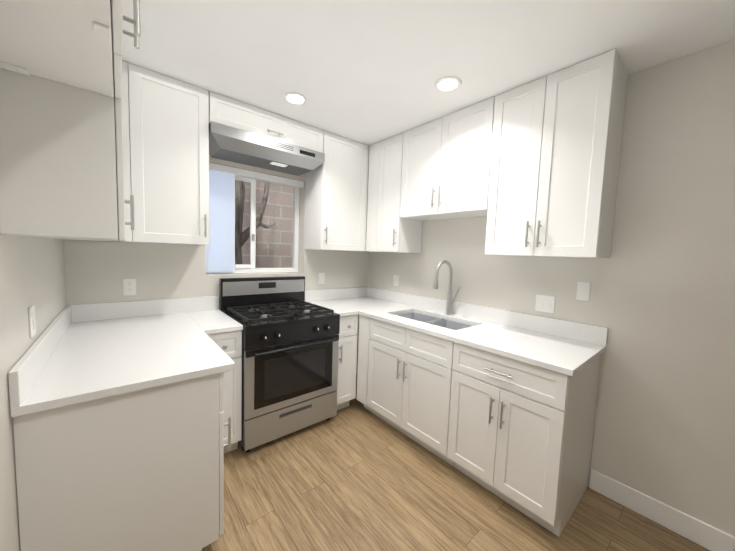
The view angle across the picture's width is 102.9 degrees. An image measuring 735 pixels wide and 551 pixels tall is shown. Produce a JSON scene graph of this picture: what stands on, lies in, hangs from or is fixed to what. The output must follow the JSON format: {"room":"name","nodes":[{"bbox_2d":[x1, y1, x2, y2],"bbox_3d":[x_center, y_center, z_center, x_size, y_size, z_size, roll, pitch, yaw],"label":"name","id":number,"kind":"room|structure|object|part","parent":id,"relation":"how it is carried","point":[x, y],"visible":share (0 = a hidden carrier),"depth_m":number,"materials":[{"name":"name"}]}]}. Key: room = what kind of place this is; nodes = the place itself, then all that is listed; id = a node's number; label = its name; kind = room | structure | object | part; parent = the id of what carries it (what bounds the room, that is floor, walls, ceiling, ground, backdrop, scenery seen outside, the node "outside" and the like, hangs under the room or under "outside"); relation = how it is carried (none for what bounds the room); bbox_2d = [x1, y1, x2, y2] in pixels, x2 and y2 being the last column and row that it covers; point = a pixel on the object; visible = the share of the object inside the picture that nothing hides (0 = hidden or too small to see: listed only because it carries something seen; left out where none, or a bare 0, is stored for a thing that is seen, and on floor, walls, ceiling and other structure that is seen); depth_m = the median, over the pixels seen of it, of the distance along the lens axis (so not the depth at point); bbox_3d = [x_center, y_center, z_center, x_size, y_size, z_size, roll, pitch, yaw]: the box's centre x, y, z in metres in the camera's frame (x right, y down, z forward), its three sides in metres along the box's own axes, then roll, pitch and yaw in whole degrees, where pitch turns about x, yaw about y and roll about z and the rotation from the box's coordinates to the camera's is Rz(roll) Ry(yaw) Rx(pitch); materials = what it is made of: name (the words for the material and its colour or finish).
{"room":"kitchen","nodes":[
{"label":"kitchen","id":0,"kind":"room"},
{"bbox_2d":[0,233,65,550],"bbox_3d":[-0.518,0.152,0.112,0.120,2.490,4.769,-2,6,-40],"label":"wall","id":1,"kind":"structure","parent":0,"point":[32,270],"depth_m":0.97,"materials":[{"name":"paint"}]},
{"bbox_2d":[29,305,35,337],"bbox_3d":[-1.290,0.176,1.131,0.010,0.115,0.070,-2,6,-40],"label":"light switch","id":2,"kind":"object","parent":1,"relation":"attached to","point":[32,322],"visible":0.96,"depth_m":1.12,"materials":[{"name":"white plastic"}]},
{"bbox_2d":[0,1,131,241],"bbox_3d":[-1.214,-0.679,1.225,0.280,1.044,0.853,-2,6,-40],"label":"upper cabinet","id":3,"kind":"object","parent":1,"relation":"attached to","point":[61,172],"depth_m":0.91,"materials":[{"name":"white wood"}]},
{"bbox_2d":[0,0,140,98],"bbox_3d":[-0.530,-0.827,0.437,0.318,0.582,1.197,-2,6,-40],"label":"upper cabinet","id":4,"kind":"object","parent":1,"relation":"attached to","point":[68,42],"visible":1,"depth_m":0.72,"materials":[{"name":"white wood"}]},
{"bbox_2d":[64,81,368,373],"bbox_3d":[-0.997,-0.061,2.711,2.505,2.490,0.160,-2,6,-40],"label":"wall","id":5,"kind":"structure","parent":0,"point":[97,271],"depth_m":2.20,"materials":[{"name":"paint"}]},
{"bbox_2d":[123,279,135,294],"bbox_3d":[-1.663,0.081,2.051,0.070,0.115,0.008,-2,6,-40],"label":"electrical outlet","id":6,"kind":"object","parent":5,"relation":"attached to","point":[129,286],"visible":1,"depth_m":2.05,"materials":[{"name":"white plastic"}]},
{"bbox_2d":[122,61,208,244],"bbox_3d":[-1.363,-0.741,1.984,0.465,1.044,0.358,-2,6,-40],"label":"upper cabinet","id":7,"kind":"object","parent":5,"relation":"attached to","point":[165,124],"visible":0.98,"depth_m":1.87,"materials":[{"name":"white wood"}]},
{"bbox_2d":[206,176,298,273],"bbox_3d":[-1.030,-0.470,2.690,0.861,0.891,0.074,-2,6,-40],"label":"window","id":8,"kind":"structure","parent":5,"relation":"in","point":[245,268],"depth_m":2.74,"materials":[{"name":"clear glass"}]},
{"bbox_2d":[205,163,303,271],"bbox_3d":[-0.985,-0.472,2.633,0.861,0.871,0.068,-2,6,-40],"label":"window blinds","id":9,"kind":"object","parent":8,"relation":"attached to","point":[220,251],"visible":0.83,"depth_m":2.44,"materials":[{"name":"white plastic"}]},
{"bbox_2d":[209,91,322,152],"bbox_3d":[-0.822,-1.175,2.395,0.900,0.205,0.358,-2,6,-40],"label":"upper cabinet","id":10,"kind":"object","parent":5,"relation":"attached to","point":[227,111],"visible":0.67,"depth_m":2.23,"materials":[{"name":"white wood"}]},
{"bbox_2d":[209,121,324,175],"bbox_3d":[-0.831,-0.997,2.411,0.896,0.146,0.357,-2,6,-40],"label":"range hood","id":11,"kind":"object","parent":10,"relation":"attached to","point":[232,144],"visible":0.94,"depth_m":2.28,"materials":[{"name":"silver metal"}]},
{"bbox_2d":[318,273,324,283],"bbox_3d":[-0.477,0.030,3.048,0.070,0.115,0.010,-2,6,-40],"label":"light switch","id":12,"kind":"object","parent":5,"relation":"attached to","point":[321,277],"visible":1,"depth_m":3.04,"materials":[{"name":"white plastic"}]},
{"bbox_2d":[305,131,368,250],"bbox_3d":[-0.292,-0.772,2.886,0.516,1.044,0.358,-2,6,-40],"label":"upper cabinet","id":13,"kind":"object","parent":5,"relation":"attached to","point":[336,199],"visible":0.92,"depth_m":2.76,"materials":[{"name":"white wood"}]},
{"bbox_2d":[111,0,734,158],"bbox_3d":[0.563,-1.143,0.823,2.905,0.060,4.869,-2,6,-40],"label":"ceiling","id":14,"kind":"structure","parent":0,"point":[368,72],"depth_m":1.50,"materials":[{"name":"paint"}]},
{"bbox_2d":[283,92,306,104],"bbox_3d":[-0.505,-1.238,2.053,0.164,0.008,0.164,-2,6,-40],"label":"recessed light","id":15,"kind":"object","parent":14,"relation":"in","point":[295,98],"visible":1,"depth_m":2.04,"materials":[{"name":"white plastic"}]},
{"bbox_2d":[434,76,461,91],"bbox_3d":[0.499,-1.185,1.820,0.164,0.008,0.164,-2,6,-40],"label":"recessed light","id":16,"kind":"object","parent":14,"relation":"in","point":[448,83],"visible":1,"depth_m":1.81,"materials":[{"name":"white plastic"}]},
{"bbox_2d":[202,374,709,550],"bbox_3d":[0.473,1.398,1.015,2.905,0.060,4.869,-2,6,-40],"label":"floor","id":17,"kind":"structure","parent":0,"point":[355,475],"depth_m":1.66,"materials":[{"name":"brown wood"}]},
{"bbox_2d":[13,372,230,550],"bbox_3d":[-1.071,0.841,1.387,0.640,0.886,0.640,-2,6,-40],"label":"base cabinet","id":18,"kind":"object","parent":17,"relation":"on","point":[141,470],"visible":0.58,"depth_m":1.10,"materials":[{"name":"white wood"}]},
{"bbox_2d":[8,296,242,417],"bbox_3d":[-1.159,0.300,1.657,0.878,0.142,1.290,-2,6,-40],"label":"countertop","id":19,"kind":"structure","parent":18,"relation":"on","point":[77,353],"depth_m":1.36,"materials":[{"name":"stone"}]},
{"bbox_2d":[208,330,241,453],"bbox_3d":[-1.147,0.783,2.128,0.273,0.886,0.665,-2,6,-40],"label":"base cabinet","id":20,"kind":"object","parent":17,"relation":"on","point":[229,344],"visible":0.4,"depth_m":1.95,"materials":[{"name":"white wood"}]},
{"bbox_2d":[219,276,339,451],"bbox_3d":[-0.719,0.629,2.421,0.754,1.178,0.712,-2,6,-40],"label":"range","id":21,"kind":"object","parent":17,"relation":"on","point":[290,341],"visible":0.98,"depth_m":2.22,"materials":[{"name":"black metal"}]},
{"bbox_2d":[336,314,357,409],"bbox_3d":[-0.370,0.760,2.782,0.225,0.886,0.665,-2,6,-40],"label":"base cabinet","id":22,"kind":"object","parent":17,"relation":"on","point":[347,366],"visible":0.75,"depth_m":2.57,"materials":[{"name":"white wood"}]},
{"bbox_2d":[356,314,373,413],"bbox_3d":[0.196,0.781,2.777,0.627,0.886,0.145,-2,6,-40],"label":"base cabinet","id":23,"kind":"object","parent":17,"relation":"on","point":[370,409],"depth_m":2.57,"materials":[{"name":"white wood"}]},
{"bbox_3d":[-0.035,0.738,2.578,0.020,0.786,0.142,-2,6,-40],"label":"right base cabinet corner panel","id":24,"kind":"part","parent":23,"relation":"part of","materials":[{"name":"white wood"}]},
{"bbox_2d":[367,318,453,466],"bbox_3d":[0.492,0.820,2.397,0.665,0.886,0.815,-2,6,-40],"label":"base cabinet","id":25,"kind":"object","parent":17,"relation":"on","point":[409,383],"visible":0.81,"depth_m":2.15,"materials":[{"name":"white wood"}]},
{"bbox_2d":[305,287,607,375],"bbox_3d":[0.396,0.303,2.345,0.857,0.142,2.244,-2,6,-40],"label":"countertop","id":26,"kind":"structure","parent":25,"relation":"on","point":[570,348],"depth_m":2.04,"materials":[{"name":"stone"}]},
{"bbox_2d":[395,312,474,329],"bbox_3d":[0.519,0.488,2.404,0.395,0.226,0.720,-2,6,-40],"label":"sink","id":27,"kind":"object","parent":26,"relation":"in","point":[439,321],"visible":0.04,"depth_m":2.48,"materials":[{"name":"silver metal"}]},
{"bbox_2d":[433,260,459,314],"bbox_3d":[0.663,0.109,2.432,0.253,0.472,0.136,-2,6,-40],"label":"faucet","id":28,"kind":"object","parent":26,"relation":"on","point":[450,301],"visible":1,"depth_m":2.51,"materials":[{"name":"silver metal"}]},
{"bbox_2d":[447,342,600,536],"bbox_3d":[0.957,0.878,1.847,0.665,0.886,0.625,-2,6,-40],"label":"base cabinet","id":29,"kind":"object","parent":17,"relation":"on","point":[520,435],"visible":0.94,"depth_m":1.60,"materials":[{"name":"white wood"}]},
{"bbox_2d":[368,39,734,536],"bbox_3d":[1.489,0.095,1.803,0.120,2.490,4.769,-2,6,-40],"label":"wall","id":30,"kind":"structure","parent":0,"point":[660,304],"depth_m":1.59,"materials":[{"name":"paint"}]},
{"bbox_2d":[366,133,421,252],"bbox_3d":[0.254,-0.751,2.861,0.358,1.044,0.454,-2,6,-40],"label":"upper cabinet","id":31,"kind":"object","parent":30,"relation":"attached to","point":[389,229],"visible":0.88,"depth_m":2.75,"materials":[{"name":"white wood"}]},
{"bbox_2d":[393,275,398,285],"bbox_3d":[0.302,0.055,3.110,0.008,0.115,0.070,-2,6,-40],"label":"electrical outlet","id":32,"kind":"object","parent":30,"relation":"attached to","point":[396,280],"visible":1,"depth_m":3.10,"materials":[{"name":"white plastic"}]},
{"bbox_2d":[400,97,494,220],"bbox_3d":[0.670,-0.854,2.365,0.358,0.735,0.815,-2,6,-40],"label":"upper cabinet","id":33,"kind":"object","parent":30,"relation":"attached to","point":[446,161],"visible":0.9,"depth_m":2.22,"materials":[{"name":"white wood"}]},
{"bbox_2d":[535,294,554,312],"bbox_3d":[1.222,0.195,2.021,0.010,0.115,0.116,-2,6,-40],"label":"double light switch","id":34,"kind":"object","parent":30,"relation":"attached to","point":[544,303],"visible":1,"depth_m":2.02,"materials":[{"name":"white plastic"}]},
{"bbox_2d":[485,49,627,258],"bbox_3d":[1.128,-0.642,1.828,0.358,1.044,0.620,-2,6,-40],"label":"upper cabinet","id":35,"kind":"object","parent":30,"relation":"attached to","point":[555,153],"visible":1,"depth_m":1.67,"materials":[{"name":"white wood"}]},
{"bbox_2d":[576,282,590,300],"bbox_3d":[1.364,0.100,1.853,0.005,0.115,0.070,-2,6,-40],"label":"switch plate","id":36,"kind":"object","parent":30,"relation":"attached to","point":[583,291],"visible":1,"depth_m":1.85,"materials":[{"name":"white plastic"}]},
{"bbox_2d":[589,469,734,550],"bbox_3d":[2.165,1.371,0.939,0.012,0.125,2.376,-2,6,-40],"label":"baseboard","id":37,"kind":"structure","parent":30,"relation":"attached to","point":[701,533],"depth_m":1.59,"materials":[{"name":"white wood"}]},
{"label":"outside","id":38,"kind":"structure","parent":0,"visible":0},
{"bbox_2d":[241,181,292,267],"bbox_3d":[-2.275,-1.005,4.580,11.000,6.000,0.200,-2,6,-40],"label":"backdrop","id":39,"kind":"structure","parent":38,"point":[265,244],"depth_m":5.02,"materials":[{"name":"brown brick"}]},
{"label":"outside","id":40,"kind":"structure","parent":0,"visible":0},
{"bbox_2d":[235,180,274,263],"bbox_3d":[-1.605,-0.612,3.674,1.199,5.004,0.845,-2,6,-40],"label":"tree","id":41,"kind":"object","parent":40,"point":[239,206],"depth_m":3.33,"materials":[{"name":"brown plant"}]}
]}

